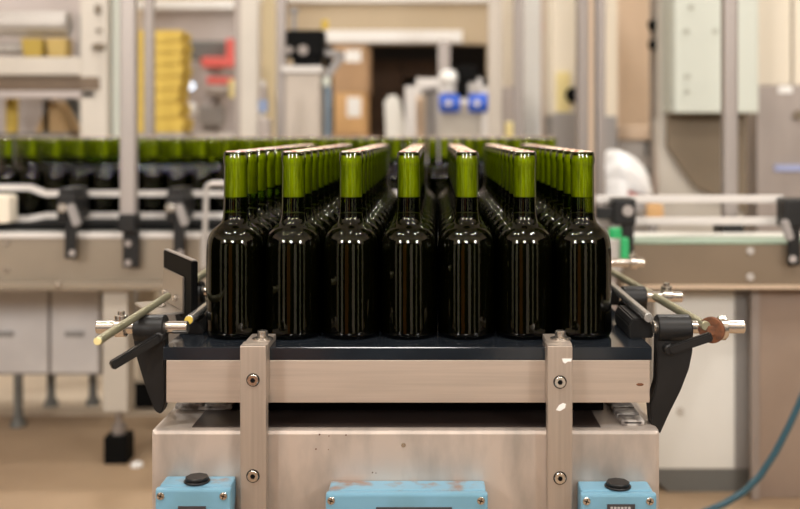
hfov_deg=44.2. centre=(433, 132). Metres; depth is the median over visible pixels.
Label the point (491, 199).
wine bottle
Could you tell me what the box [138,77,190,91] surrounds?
tray
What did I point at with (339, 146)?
wine bottle
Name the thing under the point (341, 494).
control box
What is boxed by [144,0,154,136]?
pole
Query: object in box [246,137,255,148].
wine bottle
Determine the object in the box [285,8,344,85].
head
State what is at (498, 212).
wine bottle
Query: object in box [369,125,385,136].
cardboard box
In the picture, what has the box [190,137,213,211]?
wine bottle
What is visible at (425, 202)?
wine bottle
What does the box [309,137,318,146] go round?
wine bottle
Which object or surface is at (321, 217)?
wine bottle
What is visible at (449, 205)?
wine bottle
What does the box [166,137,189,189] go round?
wine bottle
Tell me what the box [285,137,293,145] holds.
wine bottle
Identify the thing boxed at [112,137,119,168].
wine bottle
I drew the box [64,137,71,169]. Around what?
wine bottle
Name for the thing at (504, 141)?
wine bottle
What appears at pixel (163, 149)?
wine bottle
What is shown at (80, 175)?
wine bottle
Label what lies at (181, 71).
tray
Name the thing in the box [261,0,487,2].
trim
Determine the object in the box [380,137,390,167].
wine bottle
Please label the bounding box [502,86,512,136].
post
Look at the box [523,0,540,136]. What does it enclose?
post
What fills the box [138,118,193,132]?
tray
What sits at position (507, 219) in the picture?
wine bottle
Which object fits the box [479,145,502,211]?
wine bottle
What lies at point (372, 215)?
wine bottle
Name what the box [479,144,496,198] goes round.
wine bottle
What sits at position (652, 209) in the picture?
box
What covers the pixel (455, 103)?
machine
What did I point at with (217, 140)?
wine bottle
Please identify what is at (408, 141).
wine bottle
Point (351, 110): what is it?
cardboard box
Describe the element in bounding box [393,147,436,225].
wine bottle
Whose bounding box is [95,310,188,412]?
clamp
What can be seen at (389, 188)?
wine bottle
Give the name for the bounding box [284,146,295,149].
wine bottle
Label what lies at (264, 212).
wine bottle
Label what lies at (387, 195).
wine bottle
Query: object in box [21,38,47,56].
bin
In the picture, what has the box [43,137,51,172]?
wine bottle
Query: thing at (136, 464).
paper scrap
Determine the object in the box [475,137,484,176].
wine bottle
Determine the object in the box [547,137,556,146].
wine bottle
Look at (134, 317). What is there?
rod
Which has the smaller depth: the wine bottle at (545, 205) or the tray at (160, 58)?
the wine bottle at (545, 205)
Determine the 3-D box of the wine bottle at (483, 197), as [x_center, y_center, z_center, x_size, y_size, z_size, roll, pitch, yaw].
[0.135,0.163,2.161,0.086,0.275,0.086,0,0,1]
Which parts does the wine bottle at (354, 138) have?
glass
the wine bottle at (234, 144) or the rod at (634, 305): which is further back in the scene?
the wine bottle at (234, 144)
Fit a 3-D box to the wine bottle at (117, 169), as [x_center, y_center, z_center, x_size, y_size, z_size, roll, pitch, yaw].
[-1.125,0.152,3.575,0.086,0.275,0.086,0,0,-20]
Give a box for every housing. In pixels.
[0,194,16,222]
[152,403,658,508]
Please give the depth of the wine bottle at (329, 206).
1.80 m
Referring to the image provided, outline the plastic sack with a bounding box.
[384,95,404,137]
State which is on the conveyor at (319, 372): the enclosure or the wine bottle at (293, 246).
the wine bottle at (293, 246)
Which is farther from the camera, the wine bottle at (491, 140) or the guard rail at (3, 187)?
the wine bottle at (491, 140)
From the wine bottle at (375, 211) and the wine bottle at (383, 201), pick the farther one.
the wine bottle at (383, 201)
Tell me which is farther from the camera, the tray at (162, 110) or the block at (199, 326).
the tray at (162, 110)
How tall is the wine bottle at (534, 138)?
0.275 m
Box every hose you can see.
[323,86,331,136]
[704,393,799,508]
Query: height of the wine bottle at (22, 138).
0.275 m
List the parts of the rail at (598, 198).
rail, rail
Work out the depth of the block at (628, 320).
1.45 m
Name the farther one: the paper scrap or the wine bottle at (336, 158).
the paper scrap
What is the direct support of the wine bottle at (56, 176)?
on the conveyor at (32, 254)
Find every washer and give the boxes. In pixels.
[550,336,570,340]
[554,377,565,387]
[554,473,565,483]
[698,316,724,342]
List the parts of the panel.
panel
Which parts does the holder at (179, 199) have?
stem, knob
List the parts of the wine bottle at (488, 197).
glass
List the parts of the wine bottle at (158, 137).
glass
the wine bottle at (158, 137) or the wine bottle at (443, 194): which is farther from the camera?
the wine bottle at (158, 137)
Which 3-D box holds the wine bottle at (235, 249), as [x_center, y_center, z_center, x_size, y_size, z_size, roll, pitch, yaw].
[-0.296,0.163,1.470,0.086,0.275,0.086,0,0,5]
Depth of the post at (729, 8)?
3.13 m
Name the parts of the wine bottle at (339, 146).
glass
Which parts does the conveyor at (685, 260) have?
leg, plate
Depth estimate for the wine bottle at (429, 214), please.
1.72 m
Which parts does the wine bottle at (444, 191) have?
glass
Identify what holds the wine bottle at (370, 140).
on the conveyor at (32, 254)
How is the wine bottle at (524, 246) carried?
on the conveyor at (319, 372)
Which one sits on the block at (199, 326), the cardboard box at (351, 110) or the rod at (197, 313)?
the rod at (197, 313)
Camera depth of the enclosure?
4.40 m
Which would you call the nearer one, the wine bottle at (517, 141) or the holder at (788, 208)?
the holder at (788, 208)
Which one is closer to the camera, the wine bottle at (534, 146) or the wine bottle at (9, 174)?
the wine bottle at (534, 146)
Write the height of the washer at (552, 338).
0.003 m
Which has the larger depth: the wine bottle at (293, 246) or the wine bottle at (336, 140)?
the wine bottle at (336, 140)
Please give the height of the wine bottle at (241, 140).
0.275 m
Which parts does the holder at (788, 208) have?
knob, stem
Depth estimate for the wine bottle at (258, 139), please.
3.63 m
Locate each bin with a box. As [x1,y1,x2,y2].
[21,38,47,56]
[46,38,72,56]
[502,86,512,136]
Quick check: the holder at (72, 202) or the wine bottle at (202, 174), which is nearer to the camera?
the holder at (72, 202)
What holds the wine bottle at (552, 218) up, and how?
on the conveyor at (319, 372)
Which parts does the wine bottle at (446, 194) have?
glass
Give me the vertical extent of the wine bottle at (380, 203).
0.275 m
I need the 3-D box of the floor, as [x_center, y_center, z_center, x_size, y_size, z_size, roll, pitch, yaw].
[-0.100,1.100,1.300,9.000,0.100,18.600,0,0,0]
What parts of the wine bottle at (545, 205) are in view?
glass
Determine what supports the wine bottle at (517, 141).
on the conveyor at (32, 254)
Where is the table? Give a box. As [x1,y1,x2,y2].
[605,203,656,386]
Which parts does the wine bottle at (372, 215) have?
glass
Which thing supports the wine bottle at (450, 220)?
on the conveyor at (319, 372)
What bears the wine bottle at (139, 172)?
on the conveyor at (32, 254)
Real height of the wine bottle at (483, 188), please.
0.275 m
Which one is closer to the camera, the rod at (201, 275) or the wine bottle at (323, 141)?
the rod at (201, 275)
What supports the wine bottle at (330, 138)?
on the conveyor at (32, 254)
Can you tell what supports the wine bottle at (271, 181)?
on the conveyor at (319, 372)
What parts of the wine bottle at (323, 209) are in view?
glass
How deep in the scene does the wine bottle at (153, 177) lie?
3.47 m
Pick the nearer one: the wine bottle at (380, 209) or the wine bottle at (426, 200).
the wine bottle at (380, 209)
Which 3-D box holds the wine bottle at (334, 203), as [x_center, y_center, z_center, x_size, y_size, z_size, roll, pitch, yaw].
[-0.210,0.163,1.902,0.086,0.275,0.086,0,0,33]
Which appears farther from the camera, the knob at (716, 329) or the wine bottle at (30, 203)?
the wine bottle at (30, 203)
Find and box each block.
[187,314,205,333]
[611,291,617,304]
[615,305,652,337]
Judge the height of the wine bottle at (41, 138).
0.275 m
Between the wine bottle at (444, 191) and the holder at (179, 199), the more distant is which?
the holder at (179, 199)
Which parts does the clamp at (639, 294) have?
arm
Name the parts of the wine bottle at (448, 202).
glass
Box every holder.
[57,186,88,258]
[165,186,192,254]
[595,197,635,253]
[777,197,799,265]
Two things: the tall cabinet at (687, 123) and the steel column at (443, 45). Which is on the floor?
the tall cabinet at (687, 123)
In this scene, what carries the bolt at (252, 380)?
in the support bracket at (255, 351)
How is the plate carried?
attached to the conveyor at (319, 372)
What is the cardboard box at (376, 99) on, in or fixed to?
on the cardboard box at (374, 130)
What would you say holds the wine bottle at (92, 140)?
on the conveyor at (32, 254)
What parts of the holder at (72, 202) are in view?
stem, knob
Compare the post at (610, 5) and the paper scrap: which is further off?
the post at (610, 5)
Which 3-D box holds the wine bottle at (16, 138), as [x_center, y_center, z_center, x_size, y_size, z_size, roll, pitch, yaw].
[-1.599,0.152,3.802,0.086,0.275,0.086,0,0,-25]
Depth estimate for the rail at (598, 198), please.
2.79 m
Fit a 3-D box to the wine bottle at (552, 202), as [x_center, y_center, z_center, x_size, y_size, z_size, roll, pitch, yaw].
[0.221,0.163,1.729,0.086,0.275,0.086,0,0,28]
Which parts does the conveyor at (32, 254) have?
plate, edge rail, frame, leg, leg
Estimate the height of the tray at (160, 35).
0.057 m
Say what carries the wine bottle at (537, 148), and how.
on the conveyor at (319, 372)
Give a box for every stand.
[135,133,196,341]
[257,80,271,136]
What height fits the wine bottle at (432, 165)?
0.275 m
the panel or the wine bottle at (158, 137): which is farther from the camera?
the wine bottle at (158, 137)
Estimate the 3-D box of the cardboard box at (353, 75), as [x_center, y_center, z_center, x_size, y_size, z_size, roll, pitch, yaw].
[-0.580,-0.442,7.024,0.235,0.331,0.453,0,0,0]
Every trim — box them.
[0,338,647,415]
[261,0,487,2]
[323,30,461,43]
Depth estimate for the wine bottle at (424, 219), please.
1.55 m
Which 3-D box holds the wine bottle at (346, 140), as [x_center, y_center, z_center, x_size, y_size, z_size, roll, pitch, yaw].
[-0.306,0.152,3.500,0.086,0.275,0.086,0,0,43]
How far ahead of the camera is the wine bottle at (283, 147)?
1.89 m
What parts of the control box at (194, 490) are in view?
lid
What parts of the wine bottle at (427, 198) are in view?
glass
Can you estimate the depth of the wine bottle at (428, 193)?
2.24 m
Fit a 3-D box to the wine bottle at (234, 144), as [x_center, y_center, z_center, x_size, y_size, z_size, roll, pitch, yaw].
[-0.737,0.152,3.651,0.086,0.275,0.086,0,0,-18]
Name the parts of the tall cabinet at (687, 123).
post, door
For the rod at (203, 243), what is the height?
0.272 m
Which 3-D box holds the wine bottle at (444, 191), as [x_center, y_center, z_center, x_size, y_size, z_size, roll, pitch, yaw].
[0.049,0.163,2.334,0.086,0.275,0.086,0,0,-15]
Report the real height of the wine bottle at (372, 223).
0.275 m
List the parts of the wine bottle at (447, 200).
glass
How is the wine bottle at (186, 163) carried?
on the conveyor at (32, 254)
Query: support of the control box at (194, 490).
attached to the housing at (308, 450)
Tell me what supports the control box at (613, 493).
attached to the housing at (308, 450)
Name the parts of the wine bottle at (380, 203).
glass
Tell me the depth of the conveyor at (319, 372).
1.39 m
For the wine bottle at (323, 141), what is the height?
0.275 m
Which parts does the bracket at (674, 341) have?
arm, lever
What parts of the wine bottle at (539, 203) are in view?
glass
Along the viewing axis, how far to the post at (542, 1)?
6.20 m
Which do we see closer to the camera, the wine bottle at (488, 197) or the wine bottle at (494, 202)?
the wine bottle at (494, 202)
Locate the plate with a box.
[135,248,197,318]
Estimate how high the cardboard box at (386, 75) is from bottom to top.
0.298 m
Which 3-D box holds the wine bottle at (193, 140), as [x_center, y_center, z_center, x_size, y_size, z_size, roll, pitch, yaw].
[-0.867,0.152,3.575,0.086,0.275,0.086,0,0,36]
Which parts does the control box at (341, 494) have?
lid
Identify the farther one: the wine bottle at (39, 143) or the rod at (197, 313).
the wine bottle at (39, 143)
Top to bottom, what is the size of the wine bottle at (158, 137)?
0.275 m
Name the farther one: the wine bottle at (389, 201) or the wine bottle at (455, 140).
the wine bottle at (455, 140)
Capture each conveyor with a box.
[0,214,221,463]
[163,308,651,409]
[607,232,799,308]
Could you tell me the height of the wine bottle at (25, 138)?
0.275 m
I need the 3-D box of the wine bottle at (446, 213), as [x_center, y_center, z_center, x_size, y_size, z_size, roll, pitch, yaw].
[0.049,0.163,1.729,0.086,0.275,0.086,0,0,-31]
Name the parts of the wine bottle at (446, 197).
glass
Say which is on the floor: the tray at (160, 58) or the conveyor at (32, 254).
the conveyor at (32, 254)
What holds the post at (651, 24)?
on the trim at (72, 391)
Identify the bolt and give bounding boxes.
[247,375,257,385]
[247,471,257,481]
[252,336,272,340]
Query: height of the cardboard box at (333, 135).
0.923 m
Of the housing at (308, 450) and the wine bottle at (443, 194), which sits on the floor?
the housing at (308, 450)
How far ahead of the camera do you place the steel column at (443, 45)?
6.30 m
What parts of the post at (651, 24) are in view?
knob, knob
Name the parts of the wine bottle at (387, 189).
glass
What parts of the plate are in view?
panel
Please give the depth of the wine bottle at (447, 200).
1.98 m
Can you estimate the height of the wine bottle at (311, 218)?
0.275 m
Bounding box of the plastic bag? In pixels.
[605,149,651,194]
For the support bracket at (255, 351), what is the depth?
1.35 m
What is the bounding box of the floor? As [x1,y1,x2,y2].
[0,416,799,508]
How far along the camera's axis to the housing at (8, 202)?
3.12 m
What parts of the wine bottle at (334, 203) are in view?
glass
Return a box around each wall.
[138,3,487,79]
[324,46,485,133]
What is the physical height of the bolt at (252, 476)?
0.016 m
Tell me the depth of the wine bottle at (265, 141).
3.56 m
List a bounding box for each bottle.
[0,137,3,167]
[0,137,19,214]
[5,99,18,132]
[14,137,18,166]
[15,137,21,167]
[16,137,24,169]
[19,137,27,172]
[19,137,44,214]
[37,137,40,165]
[39,137,44,167]
[41,137,48,169]
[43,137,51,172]
[44,137,68,212]
[62,137,67,166]
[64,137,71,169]
[67,137,76,172]
[68,137,92,211]
[86,137,90,166]
[88,137,95,169]
[91,137,100,172]
[93,137,116,211]
[110,137,114,166]
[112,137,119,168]
[115,138,119,173]
[117,169,141,211]
[138,137,143,168]
[139,137,149,173]
[141,137,165,211]
[158,137,160,164]
[159,137,166,168]
[163,137,173,173]
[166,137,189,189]
[183,137,190,168]
[187,137,197,173]
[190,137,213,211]
[206,150,264,339]
[207,137,214,168]
[211,137,221,175]
[214,137,231,211]
[231,137,238,149]
[238,137,246,149]
[241,149,270,245]
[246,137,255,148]
[251,148,278,227]
[255,137,261,147]
[257,148,280,220]
[261,137,269,147]
[264,150,321,339]
[266,147,282,210]
[270,137,279,146]
[278,146,289,151]
[279,137,285,145]
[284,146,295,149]
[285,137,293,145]
[289,145,301,149]
[294,137,304,144]
[298,149,326,249]
[303,137,308,143]
[305,148,331,230]
[306,148,336,225]
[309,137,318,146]
[313,147,338,219]
[318,137,328,146]
[322,150,379,339]
[323,146,338,210]
[328,137,332,145]
[328,146,338,202]
[329,145,342,187]
[333,137,342,144]
[343,137,352,144]
[351,148,384,235]
[352,137,355,148]
[352,149,381,247]
[356,137,366,147]
[356,148,386,229]
[359,147,389,225]
[366,146,392,216]
[367,137,376,145]
[367,146,391,220]
[370,145,394,213]
[376,144,396,205]
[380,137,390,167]
[380,150,437,339]
[381,145,396,209]
[384,144,396,198]
[386,149,436,239]
[388,148,436,234]
[389,137,401,189]
[391,148,436,229]
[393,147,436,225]
[395,146,436,222]
[404,137,413,148]
[408,146,436,219]
[410,144,435,204]
[411,145,436,216]
[412,144,435,201]
[415,137,432,193]
[421,145,435,207]
[427,137,438,176]
[433,137,449,214]
[437,144,458,205]
[437,144,460,202]
[437,145,461,214]
[437,145,462,209]
[437,146,461,225]
[437,146,464,218]
[437,147,480,248]
[438,148,482,229]
[438,148,485,236]
[438,149,488,244]
[438,150,494,339]
[451,137,461,143]
[464,137,480,191]
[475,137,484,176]
[478,144,488,194]
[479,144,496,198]
[479,145,492,205]
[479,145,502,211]
[480,146,507,216]
[481,137,498,188]
[483,146,506,219]
[485,147,514,223]
[487,148,518,228]
[490,148,523,233]
[493,149,522,323]
[496,150,552,339]
[499,137,508,146]
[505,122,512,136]
[509,137,513,146]
[512,137,522,148]
[523,137,532,143]
[530,145,543,151]
[533,137,537,144]
[535,146,545,202]
[536,146,550,208]
[537,137,546,145]
[537,147,561,217]
[538,148,567,224]
[543,148,569,230]
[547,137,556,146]
[549,149,577,253]
[553,150,610,339]
[608,227,628,310]
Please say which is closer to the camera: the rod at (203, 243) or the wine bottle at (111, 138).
the rod at (203, 243)
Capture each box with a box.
[156,473,235,508]
[326,481,487,508]
[332,134,369,136]
[333,45,370,94]
[334,93,368,133]
[369,92,402,124]
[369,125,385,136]
[371,60,402,92]
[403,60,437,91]
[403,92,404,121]
[577,478,655,508]
[645,203,662,216]
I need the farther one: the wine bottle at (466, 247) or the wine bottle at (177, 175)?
the wine bottle at (177, 175)
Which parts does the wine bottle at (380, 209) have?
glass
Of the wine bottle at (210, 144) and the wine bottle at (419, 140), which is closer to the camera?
the wine bottle at (419, 140)
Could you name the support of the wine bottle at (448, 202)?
on the conveyor at (319, 372)
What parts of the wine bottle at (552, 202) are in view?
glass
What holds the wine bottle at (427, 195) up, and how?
on the conveyor at (319, 372)
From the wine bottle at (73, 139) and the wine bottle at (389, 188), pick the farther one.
the wine bottle at (73, 139)
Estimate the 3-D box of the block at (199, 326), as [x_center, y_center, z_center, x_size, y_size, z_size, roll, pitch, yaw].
[-0.361,0.291,1.502,0.032,0.020,0.055,0,0,0]
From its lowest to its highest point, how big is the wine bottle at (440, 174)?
0.275 m
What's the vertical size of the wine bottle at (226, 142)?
0.275 m
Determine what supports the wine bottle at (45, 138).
on the conveyor at (32, 254)
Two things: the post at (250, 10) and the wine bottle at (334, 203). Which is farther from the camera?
the post at (250, 10)
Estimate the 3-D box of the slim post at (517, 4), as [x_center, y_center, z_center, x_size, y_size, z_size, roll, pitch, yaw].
[0.404,-1.050,4.720,0.045,4.199,0.040,0,0,0]
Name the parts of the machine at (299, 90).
plate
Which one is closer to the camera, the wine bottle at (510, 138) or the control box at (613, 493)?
the control box at (613, 493)
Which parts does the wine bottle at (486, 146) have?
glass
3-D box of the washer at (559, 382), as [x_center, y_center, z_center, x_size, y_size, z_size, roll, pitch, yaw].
[0.173,0.343,1.353,0.016,0.016,0.002,0,0,0]
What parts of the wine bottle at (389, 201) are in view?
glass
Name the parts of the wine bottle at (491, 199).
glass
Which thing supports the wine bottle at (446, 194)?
on the conveyor at (319, 372)
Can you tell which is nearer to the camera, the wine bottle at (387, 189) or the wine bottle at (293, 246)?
the wine bottle at (293, 246)
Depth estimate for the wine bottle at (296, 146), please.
2.07 m
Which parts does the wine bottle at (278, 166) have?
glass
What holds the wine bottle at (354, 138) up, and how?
on the conveyor at (32, 254)
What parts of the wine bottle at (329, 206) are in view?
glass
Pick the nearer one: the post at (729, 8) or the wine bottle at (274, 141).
the post at (729, 8)
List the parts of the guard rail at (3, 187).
rail, rail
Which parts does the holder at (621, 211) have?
arm, stem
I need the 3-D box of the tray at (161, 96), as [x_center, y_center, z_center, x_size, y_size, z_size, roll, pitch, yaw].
[-1.335,-0.176,4.850,0.212,0.062,0.200,0,0,0]
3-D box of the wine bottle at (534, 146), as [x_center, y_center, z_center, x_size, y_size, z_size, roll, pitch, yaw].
[0.221,0.163,2.075,0.086,0.275,0.086,0,0,20]
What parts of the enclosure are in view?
panel, panel, label plate, corner post, panel, door knob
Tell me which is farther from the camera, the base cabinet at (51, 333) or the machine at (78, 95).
the machine at (78, 95)
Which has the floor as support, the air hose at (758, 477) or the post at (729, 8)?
the air hose at (758, 477)
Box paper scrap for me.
[130,461,143,467]
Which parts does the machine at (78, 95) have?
rail, panel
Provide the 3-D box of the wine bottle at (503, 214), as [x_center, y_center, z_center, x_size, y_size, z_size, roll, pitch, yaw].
[0.135,0.163,1.643,0.086,0.275,0.086,0,0,20]
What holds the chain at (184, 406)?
on the housing at (308, 450)
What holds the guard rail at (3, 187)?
attached to the conveyor at (32, 254)
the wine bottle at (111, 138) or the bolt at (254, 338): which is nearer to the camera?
the bolt at (254, 338)
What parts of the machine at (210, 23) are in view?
spout, red arm, red arm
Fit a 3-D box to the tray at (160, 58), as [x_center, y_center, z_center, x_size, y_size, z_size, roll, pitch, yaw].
[-1.331,-0.357,4.850,0.231,0.057,0.200,0,0,0]
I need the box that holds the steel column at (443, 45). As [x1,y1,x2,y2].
[438,40,449,77]
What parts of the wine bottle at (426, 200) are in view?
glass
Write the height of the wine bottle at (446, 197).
0.275 m
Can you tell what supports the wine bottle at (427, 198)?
on the conveyor at (319, 372)
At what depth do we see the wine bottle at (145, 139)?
3.56 m
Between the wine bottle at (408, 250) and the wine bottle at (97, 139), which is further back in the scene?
the wine bottle at (97, 139)
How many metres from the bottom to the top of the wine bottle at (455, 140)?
0.275 m
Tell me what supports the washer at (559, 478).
in the support bracket at (558, 346)
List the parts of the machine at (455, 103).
tank, motor, motor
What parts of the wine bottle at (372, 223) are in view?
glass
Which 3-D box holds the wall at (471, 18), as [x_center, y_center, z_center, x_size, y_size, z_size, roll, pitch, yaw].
[-0.100,-1.050,8.075,9.000,4.200,0.150,0,0,0]
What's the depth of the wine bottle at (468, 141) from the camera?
3.48 m
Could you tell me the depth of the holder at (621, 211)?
2.72 m
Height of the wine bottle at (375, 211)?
0.275 m
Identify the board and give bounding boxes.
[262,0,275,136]
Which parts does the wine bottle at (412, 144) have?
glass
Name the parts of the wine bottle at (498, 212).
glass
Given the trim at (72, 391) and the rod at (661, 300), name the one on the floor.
the trim at (72, 391)
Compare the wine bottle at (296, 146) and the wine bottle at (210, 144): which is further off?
the wine bottle at (210, 144)
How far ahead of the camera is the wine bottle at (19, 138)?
3.71 m
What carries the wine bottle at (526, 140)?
on the conveyor at (32, 254)
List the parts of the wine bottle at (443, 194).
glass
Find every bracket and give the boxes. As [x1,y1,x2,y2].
[240,330,275,508]
[543,330,571,508]
[646,314,745,432]
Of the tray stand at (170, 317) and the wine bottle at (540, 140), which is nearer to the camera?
the wine bottle at (540, 140)
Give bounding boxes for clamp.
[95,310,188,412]
[175,281,205,320]
[611,251,644,268]
[617,282,682,339]
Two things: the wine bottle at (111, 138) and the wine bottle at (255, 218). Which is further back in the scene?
the wine bottle at (111, 138)
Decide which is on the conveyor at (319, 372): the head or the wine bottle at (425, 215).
the wine bottle at (425, 215)
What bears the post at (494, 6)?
on the trim at (72, 391)
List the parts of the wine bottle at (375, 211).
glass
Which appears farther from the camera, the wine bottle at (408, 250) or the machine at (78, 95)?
the machine at (78, 95)
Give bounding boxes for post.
[118,0,140,267]
[234,0,239,136]
[240,0,260,136]
[488,0,501,136]
[513,0,522,136]
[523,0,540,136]
[541,0,543,136]
[576,0,604,228]
[605,0,616,115]
[647,0,655,194]
[713,0,743,231]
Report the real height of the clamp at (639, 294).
0.159 m
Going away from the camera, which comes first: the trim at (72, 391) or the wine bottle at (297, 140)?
the wine bottle at (297, 140)
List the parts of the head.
arm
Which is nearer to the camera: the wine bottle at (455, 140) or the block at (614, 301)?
the block at (614, 301)
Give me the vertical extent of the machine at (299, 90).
1.764 m
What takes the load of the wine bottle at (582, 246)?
on the conveyor at (319, 372)
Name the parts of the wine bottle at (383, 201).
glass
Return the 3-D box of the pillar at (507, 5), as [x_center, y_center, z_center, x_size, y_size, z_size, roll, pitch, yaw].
[0.491,-0.250,6.450,0.098,2.600,0.100,0,0,0]
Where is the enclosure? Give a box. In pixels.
[743,0,799,231]
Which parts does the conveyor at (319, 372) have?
plate, support frame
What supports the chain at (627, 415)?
on the housing at (308, 450)
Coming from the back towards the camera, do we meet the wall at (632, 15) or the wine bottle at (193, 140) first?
the wall at (632, 15)
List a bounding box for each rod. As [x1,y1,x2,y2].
[93,293,170,344]
[184,302,205,324]
[198,269,205,281]
[200,181,223,268]
[611,268,709,330]
[611,281,653,322]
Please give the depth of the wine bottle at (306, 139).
3.64 m
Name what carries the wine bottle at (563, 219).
on the conveyor at (319, 372)
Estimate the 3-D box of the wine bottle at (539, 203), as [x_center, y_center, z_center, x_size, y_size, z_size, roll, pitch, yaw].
[0.221,0.163,1.902,0.086,0.275,0.086,0,0,31]
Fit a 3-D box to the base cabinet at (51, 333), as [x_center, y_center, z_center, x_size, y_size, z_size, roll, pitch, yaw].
[-1.576,0.760,3.657,0.785,0.580,0.350,0,0,0]
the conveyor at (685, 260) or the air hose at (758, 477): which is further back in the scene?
the conveyor at (685, 260)
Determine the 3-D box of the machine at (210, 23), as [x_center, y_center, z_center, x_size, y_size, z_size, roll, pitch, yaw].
[-1.641,0.067,6.645,0.825,1.966,0.590,0,0,0]
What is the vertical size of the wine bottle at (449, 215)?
0.275 m
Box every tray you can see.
[138,30,191,44]
[138,42,192,55]
[138,53,191,66]
[138,65,192,78]
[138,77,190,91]
[138,90,188,103]
[138,103,190,117]
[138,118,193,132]
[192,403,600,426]
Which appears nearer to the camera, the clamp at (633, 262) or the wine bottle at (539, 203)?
the wine bottle at (539, 203)
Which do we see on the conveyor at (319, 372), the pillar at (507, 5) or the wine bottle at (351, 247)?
the wine bottle at (351, 247)
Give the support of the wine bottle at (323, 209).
on the conveyor at (319, 372)
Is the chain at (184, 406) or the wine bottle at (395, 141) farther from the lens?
the wine bottle at (395, 141)
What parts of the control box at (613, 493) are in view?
lid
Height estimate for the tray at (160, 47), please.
0.052 m
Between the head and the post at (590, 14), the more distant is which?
the head
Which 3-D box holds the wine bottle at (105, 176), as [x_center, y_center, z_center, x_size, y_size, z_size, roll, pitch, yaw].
[-1.168,0.152,3.500,0.086,0.275,0.086,0,0,12]
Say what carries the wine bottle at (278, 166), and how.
on the conveyor at (319, 372)
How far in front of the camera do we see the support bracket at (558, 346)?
1.35 m
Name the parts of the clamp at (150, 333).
lever, arm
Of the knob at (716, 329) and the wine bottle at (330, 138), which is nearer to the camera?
the knob at (716, 329)
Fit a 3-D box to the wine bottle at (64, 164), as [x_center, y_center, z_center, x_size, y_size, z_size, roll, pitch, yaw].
[-1.384,0.152,3.727,0.086,0.275,0.086,0,0,34]
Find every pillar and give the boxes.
[502,0,512,85]
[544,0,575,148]
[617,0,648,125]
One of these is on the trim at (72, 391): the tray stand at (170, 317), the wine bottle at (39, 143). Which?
the tray stand at (170, 317)
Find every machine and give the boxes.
[0,0,119,160]
[138,0,233,136]
[276,0,325,136]
[405,66,487,163]
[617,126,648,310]
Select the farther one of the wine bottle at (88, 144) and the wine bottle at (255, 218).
the wine bottle at (88, 144)
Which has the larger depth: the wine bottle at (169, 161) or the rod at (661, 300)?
the wine bottle at (169, 161)
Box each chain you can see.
[175,403,234,409]
[608,403,643,425]
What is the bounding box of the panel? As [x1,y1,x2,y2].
[652,289,748,491]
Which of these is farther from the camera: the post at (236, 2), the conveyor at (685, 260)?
the post at (236, 2)
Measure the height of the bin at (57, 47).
0.088 m
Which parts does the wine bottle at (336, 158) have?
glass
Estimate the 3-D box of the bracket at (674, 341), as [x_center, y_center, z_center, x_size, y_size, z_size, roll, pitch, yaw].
[0.375,0.343,1.397,0.137,0.167,0.066,0,0,0]
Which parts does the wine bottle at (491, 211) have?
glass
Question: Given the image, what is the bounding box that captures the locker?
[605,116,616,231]
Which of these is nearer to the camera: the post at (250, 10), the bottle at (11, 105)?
the bottle at (11, 105)
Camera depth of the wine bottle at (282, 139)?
3.63 m
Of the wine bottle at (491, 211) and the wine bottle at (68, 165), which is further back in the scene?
the wine bottle at (68, 165)
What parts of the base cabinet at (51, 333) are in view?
handle, leg, door, leg, handle, door, leg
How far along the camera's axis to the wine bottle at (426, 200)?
1.98 m
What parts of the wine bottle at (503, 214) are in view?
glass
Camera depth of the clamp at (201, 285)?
1.73 m
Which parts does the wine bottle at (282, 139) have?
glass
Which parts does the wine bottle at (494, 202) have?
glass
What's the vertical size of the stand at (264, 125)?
1.281 m
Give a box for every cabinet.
[0,290,102,427]
[654,0,757,231]
[749,289,799,499]
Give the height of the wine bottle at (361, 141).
0.275 m
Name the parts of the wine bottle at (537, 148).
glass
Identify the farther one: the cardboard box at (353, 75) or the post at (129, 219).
the cardboard box at (353, 75)
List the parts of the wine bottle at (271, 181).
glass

